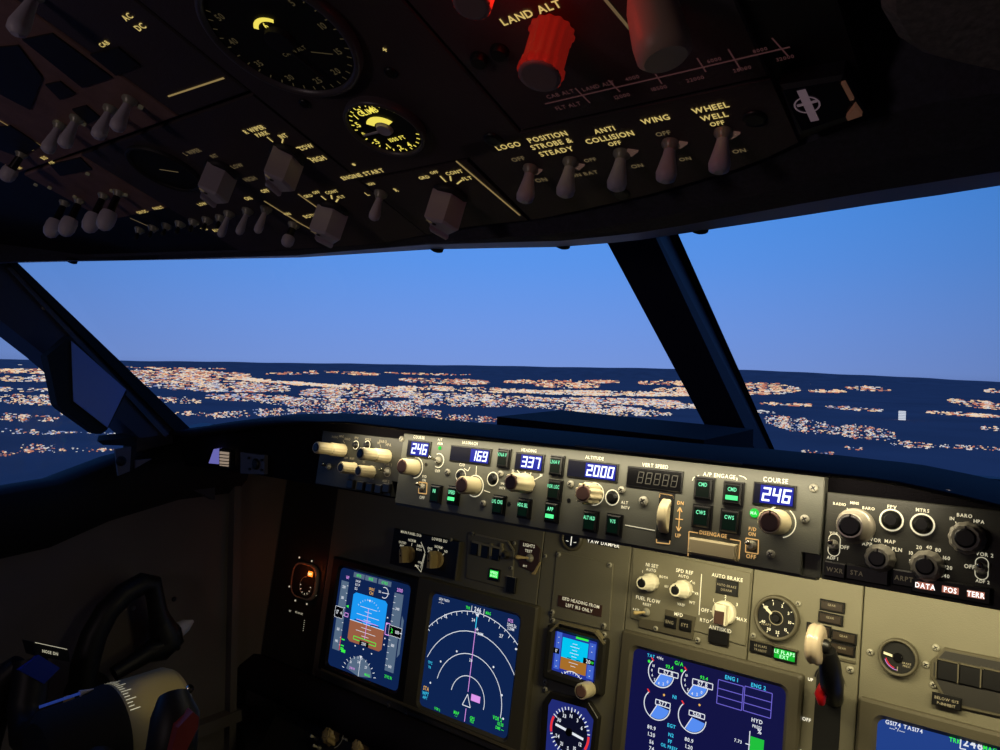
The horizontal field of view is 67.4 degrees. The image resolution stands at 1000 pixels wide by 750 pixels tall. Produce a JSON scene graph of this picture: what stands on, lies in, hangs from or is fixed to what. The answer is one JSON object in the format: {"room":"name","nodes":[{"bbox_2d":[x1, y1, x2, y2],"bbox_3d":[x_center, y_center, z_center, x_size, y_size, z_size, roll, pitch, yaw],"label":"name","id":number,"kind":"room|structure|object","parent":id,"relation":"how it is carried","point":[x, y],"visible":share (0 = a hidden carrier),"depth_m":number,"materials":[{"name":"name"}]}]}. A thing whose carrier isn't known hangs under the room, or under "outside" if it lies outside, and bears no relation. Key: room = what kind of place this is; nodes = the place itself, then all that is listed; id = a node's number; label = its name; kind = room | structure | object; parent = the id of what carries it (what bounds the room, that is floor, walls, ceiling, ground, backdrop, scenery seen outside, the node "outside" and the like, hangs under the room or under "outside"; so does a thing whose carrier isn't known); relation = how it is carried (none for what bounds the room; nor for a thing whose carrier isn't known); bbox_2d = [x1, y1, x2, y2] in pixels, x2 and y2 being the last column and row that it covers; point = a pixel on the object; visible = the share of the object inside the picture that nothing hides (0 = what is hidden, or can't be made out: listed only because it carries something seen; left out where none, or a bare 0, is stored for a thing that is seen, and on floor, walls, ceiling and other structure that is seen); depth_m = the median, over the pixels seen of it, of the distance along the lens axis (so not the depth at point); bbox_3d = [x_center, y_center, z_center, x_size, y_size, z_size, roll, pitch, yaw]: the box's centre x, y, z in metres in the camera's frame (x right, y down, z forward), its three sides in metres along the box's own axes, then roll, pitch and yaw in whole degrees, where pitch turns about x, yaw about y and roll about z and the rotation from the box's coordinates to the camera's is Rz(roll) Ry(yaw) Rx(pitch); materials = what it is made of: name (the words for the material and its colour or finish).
{"room":"control cabin","nodes":[
{"label":"control cabin","id":0,"kind":"room"},
{"bbox_2d":[0,474,403,749],"bbox_3d":[-0.868,0.265,0.791,0.052,1.820,2.200,2,0,38],"label":"wall","id":1,"kind":"structure","parent":0,"point":[217,557],"depth_m":1.24,"materials":[{"name":"black plastic"}]},
{"bbox_2d":[41,336,126,433],"bbox_3d":[-0.554,0.014,1.001,0.022,0.130,0.102,2,0,38],"label":"fairing","id":2,"kind":"object","parent":1,"relation":"attached to","point":[79,388],"visible":1,"depth_m":0.99,"materials":[{"name":"black plastic"}]},
{"bbox_2d":[0,263,188,437],"bbox_3d":[-0.604,-0.069,1.045,0.076,0.320,0.336,2,0,38],"label":"trim","id":3,"kind":"structure","parent":1,"relation":"attached to","point":[32,320],"depth_m":1.01,"materials":[{"name":"grey paint"}]},
{"bbox_2d":[0,443,247,558],"bbox_3d":[-0.723,0.197,0.958,0.074,0.191,0.880,2,0,38],"label":"window sill","id":4,"kind":"structure","parent":1,"relation":"attached to","point":[46,512],"depth_m":1.09,"materials":[{"name":"black plastic"}]},
{"bbox_2d":[97,433,150,475],"bbox_3d":[-0.556,0.116,1.097,0.046,0.058,0.080,2,0,38],"label":"bracket","id":5,"kind":"object","parent":1,"relation":"attached to","point":[125,456],"visible":0.99,"depth_m":1.09,"materials":[{"name":"grey metal"}]},
{"bbox_2d":[97,433,136,469],"bbox_3d":[-0.559,0.114,1.097,0.040,0.055,0.077,2,0,38],"label":"window handle","id":6,"kind":"object","parent":5,"relation":"attached to","point":[125,456],"depth_m":1.09,"materials":[{"name":"black"}]},
{"bbox_2d":[63,573,193,697],"bbox_3d":[-0.557,0.399,1.132,0.074,0.203,0.187,2,0,38],"label":"wheel","id":7,"kind":"object","parent":1,"relation":"attached to","point":[166,634],"visible":0.8,"depth_m":1.10,"materials":[{"name":"black plastic"}]},
{"bbox_2d":[136,423,214,499],"bbox_3d":[-0.534,0.145,1.214,0.040,0.128,0.138,2,0,38],"label":"trim","id":8,"kind":"structure","parent":1,"relation":"attached to","point":[145,443],"depth_m":1.18,"materials":[{"name":"grey paint"}]},
{"bbox_2d":[0,0,999,263],"bbox_3d":[-0.175,-0.176,0.727,1.494,0.142,0.345,2,0,38],"label":"trim","id":9,"kind":"structure","parent":1,"relation":"attached to","point":[932,127],"depth_m":0.41,"materials":[{"name":"grey paint"}]},
{"bbox_2d":[258,708,368,749],"bbox_3d":[-0.050,0.630,0.933,0.890,0.195,0.146,2,0,38],"label":"panel","id":10,"kind":"object","parent":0,"point":[287,731],"visible":0.85,"depth_m":1.19,"materials":[{"name":"black paint"}]},
{"bbox_2d":[0,0,999,253],"bbox_3d":[-0.386,-0.270,0.413,1.160,0.298,0.730,2,0,38],"label":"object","id":11,"kind":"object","parent":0,"point":[816,32],"depth_m":0.34,"materials":[{"name":"black paint"}]},
{"bbox_2d":[0,0,177,182],"bbox_3d":[-0.448,-0.254,0.432,0.306,0.194,0.428,2,0,38],"label":"console","id":12,"kind":"object","parent":11,"relation":"attached to","point":[59,98],"visible":1,"depth_m":0.53,"materials":[{"name":"brown paint"}]},
{"bbox_2d":[0,151,27,182],"bbox_3d":[-0.420,-0.180,0.648,0.020,0.028,0.019,2,0,38],"label":"toggle switch","id":13,"kind":"object","parent":12,"relation":"attached to","point":[8,173],"depth_m":0.64,"materials":[{"name":"grey plastic"}]},
{"bbox_2d":[0,125,39,155],"bbox_3d":[-0.411,-0.196,0.630,0.065,0.001,0.033,2,-21,38],"label":"light","id":14,"kind":"object","parent":12,"relation":"on","point":[12,140],"depth_m":0.62,"materials":[{"name":"black plastic"}]},
{"bbox_2d":[0,45,42,109],"bbox_3d":[-0.338,-0.208,0.526,0.088,0.001,0.046,2,-21,38],"label":"light","id":15,"kind":"object","parent":12,"relation":"attached to","point":[20,80],"depth_m":0.52,"materials":[{"name":"black plastic"}]},
{"bbox_2d":[5,0,44,37],"bbox_3d":[-0.271,-0.206,0.428,0.012,0.030,0.020,2,0,38],"label":"toggle switch","id":16,"kind":"object","parent":12,"relation":"attached to","point":[20,22],"depth_m":0.42,"materials":[{"name":"grey"}]},
{"bbox_2d":[40,120,66,153],"bbox_3d":[-0.342,-0.182,0.575,0.010,0.027,0.018,2,0,38],"label":"toggle switch","id":17,"kind":"object","parent":12,"relation":"attached to","point":[49,144],"depth_m":0.57,"materials":[{"name":"grey plastic"}]},
{"bbox_2d":[45,81,75,99],"bbox_3d":[-0.310,-0.201,0.528,0.026,0.001,0.015,2,-21,38],"label":"light","id":18,"kind":"object","parent":12,"relation":"on","point":[59,89],"depth_m":0.53,"materials":[{"name":"black plastic"}]},
{"bbox_2d":[22,33,112,87],"bbox_3d":[-0.283,-0.205,0.489,0.040,0.001,0.046,2,-21,38],"label":"light","id":19,"kind":"object","parent":12,"relation":"attached to","point":[80,69],"depth_m":0.49,"materials":[{"name":"black plastic"}]},
{"bbox_2d":[57,113,83,148],"bbox_3d":[-0.320,-0.181,0.559,0.010,0.027,0.018,2,0,38],"label":"toggle switch","id":20,"kind":"object","parent":12,"relation":"attached to","point":[66,139],"depth_m":0.56,"materials":[{"name":"grey plastic"}]},
{"bbox_2d":[72,105,99,123],"bbox_3d":[-0.304,-0.192,0.551,0.025,0.001,0.015,2,-21,38],"label":"light","id":21,"kind":"object","parent":12,"relation":"attached to","point":[85,112],"depth_m":0.55,"materials":[{"name":"black plastic"}]},
{"bbox_2d":[91,103,117,139],"bbox_3d":[-0.281,-0.179,0.532,0.010,0.027,0.018,2,0,38],"label":"toggle switch","id":22,"kind":"object","parent":12,"relation":"attached to","point":[99,131],"depth_m":0.53,"materials":[{"name":"grey plastic"}]},
{"bbox_2d":[90,46,140,75],"bbox_3d":[-0.244,-0.200,0.475,0.032,0.001,0.020,2,-21,38],"label":"light","id":23,"kind":"object","parent":12,"relation":"attached to","point":[116,60],"depth_m":0.47,"materials":[{"name":"black plastic"}]},
{"bbox_2d":[109,94,137,132],"bbox_3d":[-0.258,-0.179,0.514,0.010,0.027,0.018,2,0,38],"label":"toggle switch","id":24,"kind":"object","parent":12,"relation":"attached to","point":[128,102],"depth_m":0.51,"materials":[{"name":"grey"}]},
{"bbox_2d":[24,151,165,237],"bbox_3d":[-0.384,-0.153,0.689,0.135,0.070,0.093,2,0,38],"label":"console","id":25,"kind":"object","parent":11,"relation":"attached to","point":[106,197],"visible":1,"depth_m":0.68,"materials":[{"name":"brown paint"}]},
{"bbox_2d":[43,199,70,237],"bbox_3d":[-0.430,-0.151,0.728,0.015,0.039,0.024,2,0,38],"label":"toggle switch","id":26,"kind":"object","parent":25,"relation":"attached to","point":[50,228],"depth_m":0.72,"materials":[{"name":"grey plastic"}]},
{"bbox_2d":[50,157,91,175],"bbox_3d":[-0.372,-0.180,0.649,0.063,0.001,0.018,2,-21,38],"label":"light","id":27,"kind":"object","parent":25,"relation":"on","point":[75,165],"depth_m":0.65,"materials":[{"name":"black plastic"}]},
{"bbox_2d":[58,197,85,236],"bbox_3d":[-0.407,-0.150,0.713,0.015,0.039,0.024,2,0,38],"label":"toggle switch","id":28,"kind":"object","parent":25,"relation":"attached to","point":[67,226],"depth_m":0.71,"materials":[{"name":"grey plastic"}]},
{"bbox_2d":[81,192,109,232],"bbox_3d":[-0.370,-0.148,0.686,0.015,0.039,0.024,2,0,38],"label":"toggle switch","id":29,"kind":"object","parent":25,"relation":"attached to","point":[89,225],"depth_m":0.68,"materials":[{"name":"grey plastic"}]},
{"bbox_2d":[96,189,123,230],"bbox_3d":[-0.348,-0.147,0.671,0.015,0.039,0.024,2,0,38],"label":"toggle switch","id":30,"kind":"object","parent":25,"relation":"attached to","point":[106,219],"depth_m":0.67,"materials":[{"name":"grey plastic"}]},
{"bbox_2d":[19,0,248,114],"bbox_3d":[-0.315,-0.264,0.334,0.082,0.166,0.414,2,0,38],"label":"console","id":31,"kind":"object","parent":11,"relation":"attached to","point":[175,72],"visible":1,"depth_m":0.46,"materials":[{"name":"paint"}]},
{"bbox_2d":[82,91,425,251],"bbox_3d":[-0.243,-0.137,0.639,0.335,0.095,0.176,2,0,38],"label":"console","id":32,"kind":"object","parent":11,"relation":"attached to","point":[216,166],"visible":1,"depth_m":0.58,"materials":[{"name":"paint"}]},
{"bbox_2d":[147,224,158,237],"bbox_3d":[-0.341,-0.141,0.737,0.010,0.013,0.011,2,0,38],"label":"toggle switch","id":33,"kind":"object","parent":32,"relation":"attached to","point":[152,229],"depth_m":0.73,"materials":[{"name":"black plastic"}]},
{"bbox_2d":[174,220,185,234],"bbox_3d":[-0.303,-0.139,0.709,0.010,0.013,0.011,2,0,38],"label":"toggle switch","id":34,"kind":"object","parent":32,"relation":"attached to","point":[179,225],"depth_m":0.71,"materials":[{"name":"black plastic"}]},
{"bbox_2d":[188,218,199,232],"bbox_3d":[-0.285,-0.138,0.696,0.010,0.013,0.011,2,0,38],"label":"toggle switch","id":35,"kind":"object","parent":32,"relation":"attached to","point":[193,222],"depth_m":0.69,"materials":[{"name":"black plastic"}]},
{"bbox_2d":[201,216,212,230],"bbox_3d":[-0.267,-0.138,0.684,0.010,0.013,0.011,2,0,38],"label":"toggle switch","id":36,"kind":"object","parent":32,"relation":"attached to","point":[207,221],"depth_m":0.68,"materials":[{"name":"black plastic"}]},
{"bbox_2d":[214,214,224,228],"bbox_3d":[-0.250,-0.137,0.672,0.010,0.013,0.011,2,0,38],"label":"toggle switch","id":37,"kind":"object","parent":32,"relation":"attached to","point":[218,218],"depth_m":0.67,"materials":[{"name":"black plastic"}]},
{"bbox_2d":[217,210,234,237],"bbox_3d":[-0.240,-0.132,0.656,0.010,0.025,0.016,2,0,38],"label":"toggle switch","id":38,"kind":"object","parent":32,"relation":"attached to","point":[224,217],"depth_m":0.66,"materials":[{"name":"grey"}]},
{"bbox_2d":[235,207,253,234],"bbox_3d":[-0.218,-0.131,0.641,0.010,0.025,0.016,2,0,38],"label":"toggle switch","id":39,"kind":"object","parent":32,"relation":"attached to","point":[247,213],"depth_m":0.64,"materials":[{"name":"grey metal"}]},
{"bbox_2d":[254,205,271,233],"bbox_3d":[-0.198,-0.130,0.627,0.010,0.025,0.016,2,0,38],"label":"toggle switch","id":40,"kind":"object","parent":32,"relation":"attached to","point":[265,211],"depth_m":0.63,"materials":[{"name":"grey metal"}]},
{"bbox_2d":[281,221,299,246],"bbox_3d":[-0.180,-0.121,0.644,0.011,0.023,0.016,2,0,38],"label":"toggle switch","id":41,"kind":"object","parent":32,"relation":"attached to","point":[293,227],"depth_m":0.64,"materials":[{"name":"grey metal"}]},
{"bbox_2d":[139,0,526,178],"bbox_3d":[-0.193,-0.242,0.298,0.152,0.203,0.507,2,0,38],"label":"console","id":42,"kind":"object","parent":11,"relation":"attached to","point":[406,63],"visible":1,"depth_m":0.43,"materials":[{"name":"paint"}]},
{"bbox_2d":[194,0,363,96],"bbox_3d":[-0.120,-0.184,0.410,0.092,0.039,0.088,2,0,38],"label":"gauge","id":43,"kind":"object","parent":42,"relation":"attached to","point":[300,47],"visible":1,"depth_m":0.41,"materials":[{"name":"grey"}]},
{"bbox_2d":[343,96,426,156],"bbox_3d":[-0.072,-0.154,0.468,0.053,0.024,0.051,2,0,38],"label":"gauge","id":44,"kind":"object","parent":42,"relation":"attached to","point":[383,125],"visible":1,"depth_m":0.47,"materials":[{"name":"grey"}]},
{"bbox_2d":[264,157,527,247],"bbox_3d":[-0.093,-0.117,0.572,0.218,0.063,0.092,2,0,38],"label":"console","id":45,"kind":"object","parent":11,"relation":"attached to","point":[443,198],"visible":1,"depth_m":0.53,"materials":[{"name":"paint"}]},
{"bbox_2d":[369,189,387,220],"bbox_3d":[-0.090,-0.125,0.553,0.010,0.024,0.014,2,0,38],"label":"toggle switch","id":46,"kind":"object","parent":45,"relation":"attached to","point":[380,194],"depth_m":0.55,"materials":[{"name":"grey"}]},
{"bbox_2d":[408,0,793,129],"bbox_3d":[-0.077,-0.224,0.192,0.158,0.234,0.508,2,0,38],"label":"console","id":47,"kind":"object","parent":11,"relation":"attached to","point":[543,62],"visible":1,"depth_m":0.36,"materials":[{"name":"paint"}]},
{"bbox_2d":[627,0,692,72],"bbox_3d":[0.066,-0.147,0.312,0.024,0.039,0.028,1,0,-33],"label":"toggle switch","id":48,"kind":"object","parent":47,"relation":"attached to","point":[660,36],"depth_m":0.30,"materials":[{"name":"beige plastic"}]},
{"bbox_2d":[458,72,798,219],"bbox_3d":[0.071,-0.117,0.440,0.194,0.060,0.097,2,0,38],"label":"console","id":49,"kind":"object","parent":11,"relation":"attached to","point":[642,149],"visible":1,"depth_m":0.43,"materials":[{"name":"paint"}]},
{"bbox_2d":[517,163,538,203],"bbox_3d":[0.018,-0.120,0.472,0.012,0.026,0.016,2,0,38],"label":"toggle switch","id":50,"kind":"object","parent":49,"relation":"attached to","point":[527,173],"depth_m":0.47,"materials":[{"name":"grey"}]},
{"bbox_2d":[556,156,578,198],"bbox_3d":[0.041,-0.119,0.454,0.012,0.026,0.016,2,0,38],"label":"toggle switch","id":51,"kind":"object","parent":49,"relation":"attached to","point":[567,167],"depth_m":0.45,"materials":[{"name":"grey plastic"}]},
{"bbox_2d":[607,148,629,191],"bbox_3d":[0.069,-0.118,0.434,0.012,0.026,0.016,2,0,38],"label":"toggle switch","id":52,"kind":"object","parent":49,"relation":"attached to","point":[618,159],"depth_m":0.43,"materials":[{"name":"grey"}]},
{"bbox_2d":[656,137,679,183],"bbox_3d":[0.093,-0.118,0.414,0.012,0.026,0.016,2,0,38],"label":"toggle switch","id":53,"kind":"object","parent":49,"relation":"attached to","point":[667,148],"depth_m":0.41,"materials":[{"name":"grey plastic"}]},
{"bbox_2d":[708,126,733,174],"bbox_3d":[0.116,-0.118,0.395,0.012,0.026,0.016,2,0,38],"label":"toggle switch","id":54,"kind":"object","parent":49,"relation":"attached to","point":[720,138],"depth_m":0.39,"materials":[{"name":"grey plastic"}]},
{"bbox_2d":[780,60,869,134],"bbox_3d":[0.154,-0.130,0.355,0.034,0.026,0.040,2,0,38],"label":"panel","id":55,"kind":"object","parent":11,"relation":"attached to","point":[819,96],"visible":1,"depth_m":0.35,"materials":[{"name":"dark paint"},{"name":"metal"}]},
{"bbox_2d":[408,475,999,749],"bbox_3d":[0.406,0.667,1.213,1.512,1.070,0.030,2,0,38],"label":"wall","id":56,"kind":"structure","parent":0,"point":[989,477],"depth_m":1.10,"materials":[{"name":"grey metal"}]},
{"bbox_2d":[168,410,999,510],"bbox_3d":[0.215,0.158,0.948,1.512,0.209,0.613,2,0,38],"label":"glareshield","id":57,"kind":"object","parent":56,"relation":"attached to","point":[288,441],"visible":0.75,"depth_m":0.83,"materials":[{"name":"black plastic"}]},
{"bbox_2d":[219,448,234,467],"bbox_3d":[-0.411,0.125,1.127,0.026,0.029,0.013,2,0,38],"label":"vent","id":58,"kind":"object","parent":57,"relation":"attached to","point":[226,456],"visible":1,"depth_m":1.12,"materials":[{"name":"white"}]},
{"bbox_2d":[240,452,267,473],"bbox_3d":[-0.360,0.130,1.094,0.056,0.031,0.010,2,0,38],"label":"light","id":59,"kind":"object","parent":57,"relation":"attached to","point":[250,463],"visible":1,"depth_m":1.09,"materials":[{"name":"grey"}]},
{"bbox_2d":[262,480,337,676],"bbox_3d":[-0.349,0.330,1.330,0.151,0.357,0.063,2,0,38],"label":"panel","id":60,"kind":"object","parent":57,"relation":"attached to","point":[292,625],"visible":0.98,"depth_m":1.33,"materials":[{"name":"black paint"}]},
{"bbox_2d":[291,562,319,599],"bbox_3d":[-0.343,0.360,1.312,0.070,0.061,0.018,2,0,38],"label":"instrument","id":61,"kind":"object","parent":60,"relation":"attached to","point":[305,578],"visible":1,"depth_m":1.31,"materials":[{"name":"black plastic"}]},
{"bbox_2d":[312,431,402,496],"bbox_3d":[-0.189,0.107,0.928,0.150,0.078,0.067,2,0,38],"label":"control panel","id":62,"kind":"object","parent":57,"relation":"attached to","point":[357,462],"visible":0.99,"depth_m":0.93,"materials":[{"name":"grey paint"}]},
{"bbox_2d":[312,489,546,749],"bbox_3d":[-0.118,0.336,1.147,0.458,0.360,0.071,2,0,38],"label":"panel","id":63,"kind":"object","parent":57,"relation":"attached to","point":[364,524],"visible":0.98,"depth_m":1.19,"materials":[{"name":"grey paint"}]},
{"bbox_2d":[318,556,418,701],"bbox_3d":[-0.211,0.401,1.202,0.201,0.185,0.039,2,0,38],"label":"display","id":64,"kind":"object","parent":63,"relation":"attached to","point":[365,634],"visible":1,"depth_m":1.20,"materials":[{"name":"blue glass"}]},
{"bbox_2d":[390,528,463,579],"bbox_3d":[-0.121,0.272,1.150,0.141,0.064,0.036,2,0,38],"label":"panel","id":65,"kind":"object","parent":63,"relation":"attached to","point":[435,555],"visible":1,"depth_m":1.15,"materials":[{"name":"black paint"}]},
{"bbox_2d":[402,576,540,749],"bbox_3d":[-0.046,0.407,1.074,0.223,0.194,0.040,2,0,38],"label":"display","id":66,"kind":"object","parent":63,"relation":"attached to","point":[461,667],"visible":1,"depth_m":1.06,"materials":[{"name":"blue glass"}]},
{"bbox_2d":[466,532,516,593],"bbox_3d":[-0.014,0.268,1.080,0.098,0.073,0.020,2,0,38],"label":"warning annunciator","id":67,"kind":"object","parent":63,"relation":"attached to","point":[490,560],"visible":1,"depth_m":1.08,"materials":[{"name":"grey paint"}]},
{"bbox_2d":[488,568,500,581],"bbox_3d":[-0.008,0.286,1.073,0.020,0.017,0.004,2,0,38],"label":"light","id":68,"kind":"object","parent":67,"relation":"attached to","point":[494,574],"depth_m":1.07,"materials":[{"name":"green plastic"}]},
{"bbox_2d":[505,576,516,593],"bbox_3d":[0.015,0.294,1.053,0.016,0.022,0.004,2,-9,38],"label":"light","id":69,"kind":"object","parent":67,"relation":"attached to","point":[511,583],"depth_m":1.05,"materials":[{"name":"black plastic"}]},
{"bbox_2d":[515,540,540,574],"bbox_3d":[0.036,0.253,1.037,0.039,0.045,0.028,2,0,38],"label":"switch","id":70,"kind":"object","parent":63,"relation":"attached to","point":[529,555],"visible":1,"depth_m":1.04,"materials":[{"name":"brown"}]},
{"bbox_2d":[526,532,631,749],"bbox_3d":[0.101,0.342,0.984,0.133,0.355,0.060,2,0,38],"label":"panel","id":71,"kind":"object","parent":57,"relation":"attached to","point":[621,557],"visible":0.43,"depth_m":0.98,"materials":[{"name":"grey paint"}]},
{"bbox_2d":[539,691,600,749],"bbox_3d":[0.086,0.464,0.960,0.084,0.104,0.028,2,0,38],"label":"indicator","id":72,"kind":"object","parent":71,"relation":"attached to","point":[568,722],"visible":1,"depth_m":0.96,"materials":[{"name":"glass"}]},
{"bbox_2d":[561,535,583,550],"bbox_3d":[0.097,0.220,1.007,0.033,0.034,0.011,2,0,38],"label":"indicator","id":73,"kind":"object","parent":71,"relation":"attached to","point":[570,543],"visible":0.54,"depth_m":1.00,"materials":[{"name":"brown paint"}]},
{"bbox_2d":[542,614,609,699],"bbox_3d":[0.089,0.368,0.965,0.093,0.108,0.049,2,0,38],"label":"display","id":74,"kind":"object","parent":71,"relation":"attached to","point":[571,654],"visible":1,"depth_m":0.97,"materials":[{"name":"blue glass"}]},
{"bbox_2d":[550,551,613,630],"bbox_3d":[0.107,0.283,0.987,0.091,0.087,0.018,2,0,38],"label":"blank cover plate","id":75,"kind":"object","parent":71,"relation":"attached to","point":[582,586],"visible":1,"depth_m":0.99,"materials":[{"name":"grey paint"}]},
{"bbox_2d":[395,433,828,579],"bbox_3d":[0.066,0.116,0.747,0.482,0.092,0.068,2,0,38],"label":"control panel","id":76,"kind":"object","parent":57,"relation":"attached to","point":[768,521],"visible":1,"depth_m":0.70,"materials":[{"name":"grey paint"}]},
{"bbox_2d":[625,547,753,675],"bbox_3d":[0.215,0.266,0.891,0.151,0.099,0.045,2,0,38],"label":"panel","id":77,"kind":"object","parent":57,"relation":"attached to","point":[676,596],"visible":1,"depth_m":0.90,"materials":[{"name":"grey paint"}]},
{"bbox_2d":[708,628,729,645],"bbox_3d":[0.253,0.304,0.869,0.024,0.015,0.003,2,-9,38],"label":"light","id":78,"kind":"object","parent":77,"relation":"attached to","point":[721,636],"depth_m":0.87,"materials":[{"name":"black plastic"}]},
{"bbox_2d":[715,578,738,596],"bbox_3d":[0.264,0.247,0.873,0.026,0.017,0.003,2,-9,38],"label":"light","id":79,"kind":"object","parent":77,"relation":"on","point":[723,586],"depth_m":0.87,"materials":[{"name":"black plastic"}]},
{"bbox_2d":[747,569,873,749],"bbox_3d":[0.329,0.348,0.807,0.129,0.356,0.063,2,0,38],"label":"panel","id":80,"kind":"object","parent":57,"relation":"attached to","point":[805,594],"visible":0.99,"depth_m":0.81,"materials":[{"name":"grey paint"}]},
{"bbox_2d":[749,638,773,655],"bbox_3d":[0.292,0.305,0.840,0.027,0.014,0.007,2,0,38],"label":"light","id":81,"kind":"object","parent":80,"relation":"attached to","point":[758,646],"visible":1,"depth_m":0.84,"materials":[{"name":"black plastic"}]},
{"bbox_2d":[754,595,799,640],"bbox_3d":[0.307,0.270,0.834,0.049,0.050,0.017,2,0,38],"label":"gauge","id":82,"kind":"object","parent":80,"relation":"attached to","point":[776,617],"visible":1,"depth_m":0.83,"materials":[{"name":"brown paint"}]},
{"bbox_2d":[772,644,798,663],"bbox_3d":[0.313,0.307,0.824,0.027,0.015,0.007,2,0,38],"label":"light","id":83,"kind":"object","parent":80,"relation":"attached to","point":[782,653],"visible":1,"depth_m":0.82,"materials":[{"name":"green plastic"}]},
{"bbox_2d":[804,623,843,749],"bbox_3d":[0.318,0.383,0.751,0.038,0.277,0.132,2,0,38],"label":"lever","id":84,"kind":"object","parent":80,"relation":"attached to","point":[818,650],"visible":1,"depth_m":0.75,"materials":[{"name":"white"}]},
{"bbox_2d":[818,611,843,626],"bbox_3d":[0.354,0.261,0.803,0.025,0.012,0.006,2,0,38],"label":"light","id":85,"kind":"object","parent":80,"relation":"attached to","point":[823,617],"visible":1,"depth_m":0.80,"materials":[{"name":"black plastic"}]},
{"bbox_2d":[820,598,844,613],"bbox_3d":[0.356,0.248,0.804,0.025,0.012,0.006,2,0,38],"label":"light","id":86,"kind":"object","parent":80,"relation":"attached to","point":[827,605],"visible":1,"depth_m":0.80,"materials":[{"name":"black plastic"}]},
{"bbox_2d":[830,641,855,657],"bbox_3d":[0.361,0.289,0.791,0.025,0.012,0.006,2,0,38],"label":"light","id":87,"kind":"object","parent":80,"relation":"attached to","point":[841,648],"visible":0.92,"depth_m":0.79,"materials":[{"name":"black plastic"}]},
{"bbox_2d":[831,629,857,645],"bbox_3d":[0.363,0.277,0.792,0.025,0.012,0.006,2,0,38],"label":"light","id":88,"kind":"object","parent":80,"relation":"attached to","point":[836,635],"visible":1,"depth_m":0.79,"materials":[{"name":"black plastic"}]},
{"bbox_2d":[822,492,999,609],"bbox_3d":[0.337,0.129,0.533,0.205,0.074,0.048,2,0,38],"label":"control panel","id":89,"kind":"object","parent":57,"relation":"attached to","point":[950,553],"visible":1,"depth_m":0.56,"materials":[{"name":"grey paint"}]},
{"bbox_2d":[974,562,987,574],"bbox_3d":[0.340,0.137,0.530,0.008,0.011,0.014,2,0,38],"label":"toggle switch","id":90,"kind":"object","parent":89,"relation":"attached to","point":[980,568],"depth_m":0.53,"materials":[{"name":"silver metal"}]},
{"bbox_2d":[855,587,999,747],"bbox_3d":[0.536,0.353,0.648,0.419,0.356,0.063,2,0,38],"label":"panel","id":91,"kind":"object","parent":57,"relation":"attached to","point":[930,625],"visible":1,"depth_m":0.75,"materials":[{"name":"grey paint"}]},
{"bbox_2d":[878,638,919,676],"bbox_3d":[0.402,0.285,0.758,0.037,0.038,0.015,2,0,38],"label":"pressure gauge","id":92,"kind":"object","parent":91,"relation":"attached to","point":[898,657],"visible":1,"depth_m":0.76,"materials":[{"name":"brown paint"}]},
{"bbox_2d":[855,696,999,749],"bbox_3d":[0.438,0.391,0.708,0.189,0.117,0.028,2,0,38],"label":"display","id":93,"kind":"object","parent":91,"relation":"attached to","point":[874,732],"visible":1,"depth_m":0.74,"materials":[{"name":"blue glass"}]},
{"bbox_2d":[930,647,999,716],"bbox_3d":[0.451,0.295,0.719,0.068,0.057,0.017,2,0,38],"label":"warning annunciator","id":94,"kind":"object","parent":91,"relation":"attached to","point":[966,680],"visible":1,"depth_m":0.72,"materials":[{"name":"brown paint"}]},
{"bbox_2d":[931,691,961,711],"bbox_3d":[0.432,0.316,0.726,0.025,0.012,0.003,2,-9,38],"label":"light","id":95,"kind":"object","parent":94,"relation":"attached to","point":[939,699],"depth_m":0.73,"materials":[{"name":"black plastic"}]},
{"bbox_2d":[935,657,960,683],"bbox_3d":[0.436,0.287,0.730,0.021,0.019,0.004,2,-8,38],"label":"light","id":96,"kind":"object","parent":94,"relation":"attached to","point":[945,669],"depth_m":0.73,"materials":[{"name":"black plastic"}]},
{"bbox_2d":[957,662,983,688],"bbox_3d":[0.451,0.288,0.718,0.021,0.020,0.004,2,-9,38],"label":"light","id":97,"kind":"object","parent":94,"relation":"attached to","point":[970,675],"depth_m":0.72,"materials":[{"name":"brown paint"}]},
{"bbox_2d":[979,666,999,691],"bbox_3d":[0.465,0.287,0.707,0.021,0.019,0.004,2,-8,38],"label":"light","id":98,"kind":"object","parent":94,"relation":"on","point":[991,677],"depth_m":0.71,"materials":[{"name":"black plastic"}]},
{"bbox_2d":[608,234,773,448],"bbox_3d":[0.270,-0.031,1.049,0.124,0.443,0.612,2,0,38],"label":"window pillar","id":99,"kind":"structure","parent":56,"relation":"attached to","point":[659,271],"depth_m":0.97,"materials":[{"name":"black metal"}]},
{"bbox_2d":[611,629,804,749],"bbox_3d":[0.232,0.398,0.864,0.218,0.156,0.034,2,0,38],"label":"display","id":100,"kind":"object","parent":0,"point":[671,701],"visible":1,"depth_m":0.87,"materials":[{"name":"blue glass"}]},
{"bbox_3d":[-0.272,1.202,0.353,1.552,0.020,2.250,2,0,38],"label":"floor","id":101,"kind":"structure","parent":0,"visible":0},
{"bbox_2d":[0,640,199,749],"bbox_3d":[-0.430,0.741,0.866,0.405,0.883,0.212,2,0,38],"label":"yoke","id":102,"kind":"object","parent":101,"relation":"on","point":[156,709],"visible":1,"depth_m":0.81,"materials":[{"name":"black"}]},
{"label":"outside","id":103,"kind":"structure","parent":0,"visible":0},
{"bbox_2d":[0,359,999,484],"bbox_3d":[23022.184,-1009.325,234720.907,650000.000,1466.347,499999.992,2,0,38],"label":"ground","id":104,"kind":"structure","parent":103,"point":[915,396],"depth_m":8883.94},
{"bbox_2d":[126,366,694,418],"label":"city lights","id":105,"kind":"object","parent":104,"relation":"on","point":[332,391],"depth_m":8847.15,"materials":[{"name":"orange"}]},
{"bbox_2d":[757,410,948,448],"label":"city lights","id":106,"kind":"object","parent":104,"relation":"on","point":[783,424],"depth_m":8010.31,"materials":[{"name":"orange"}]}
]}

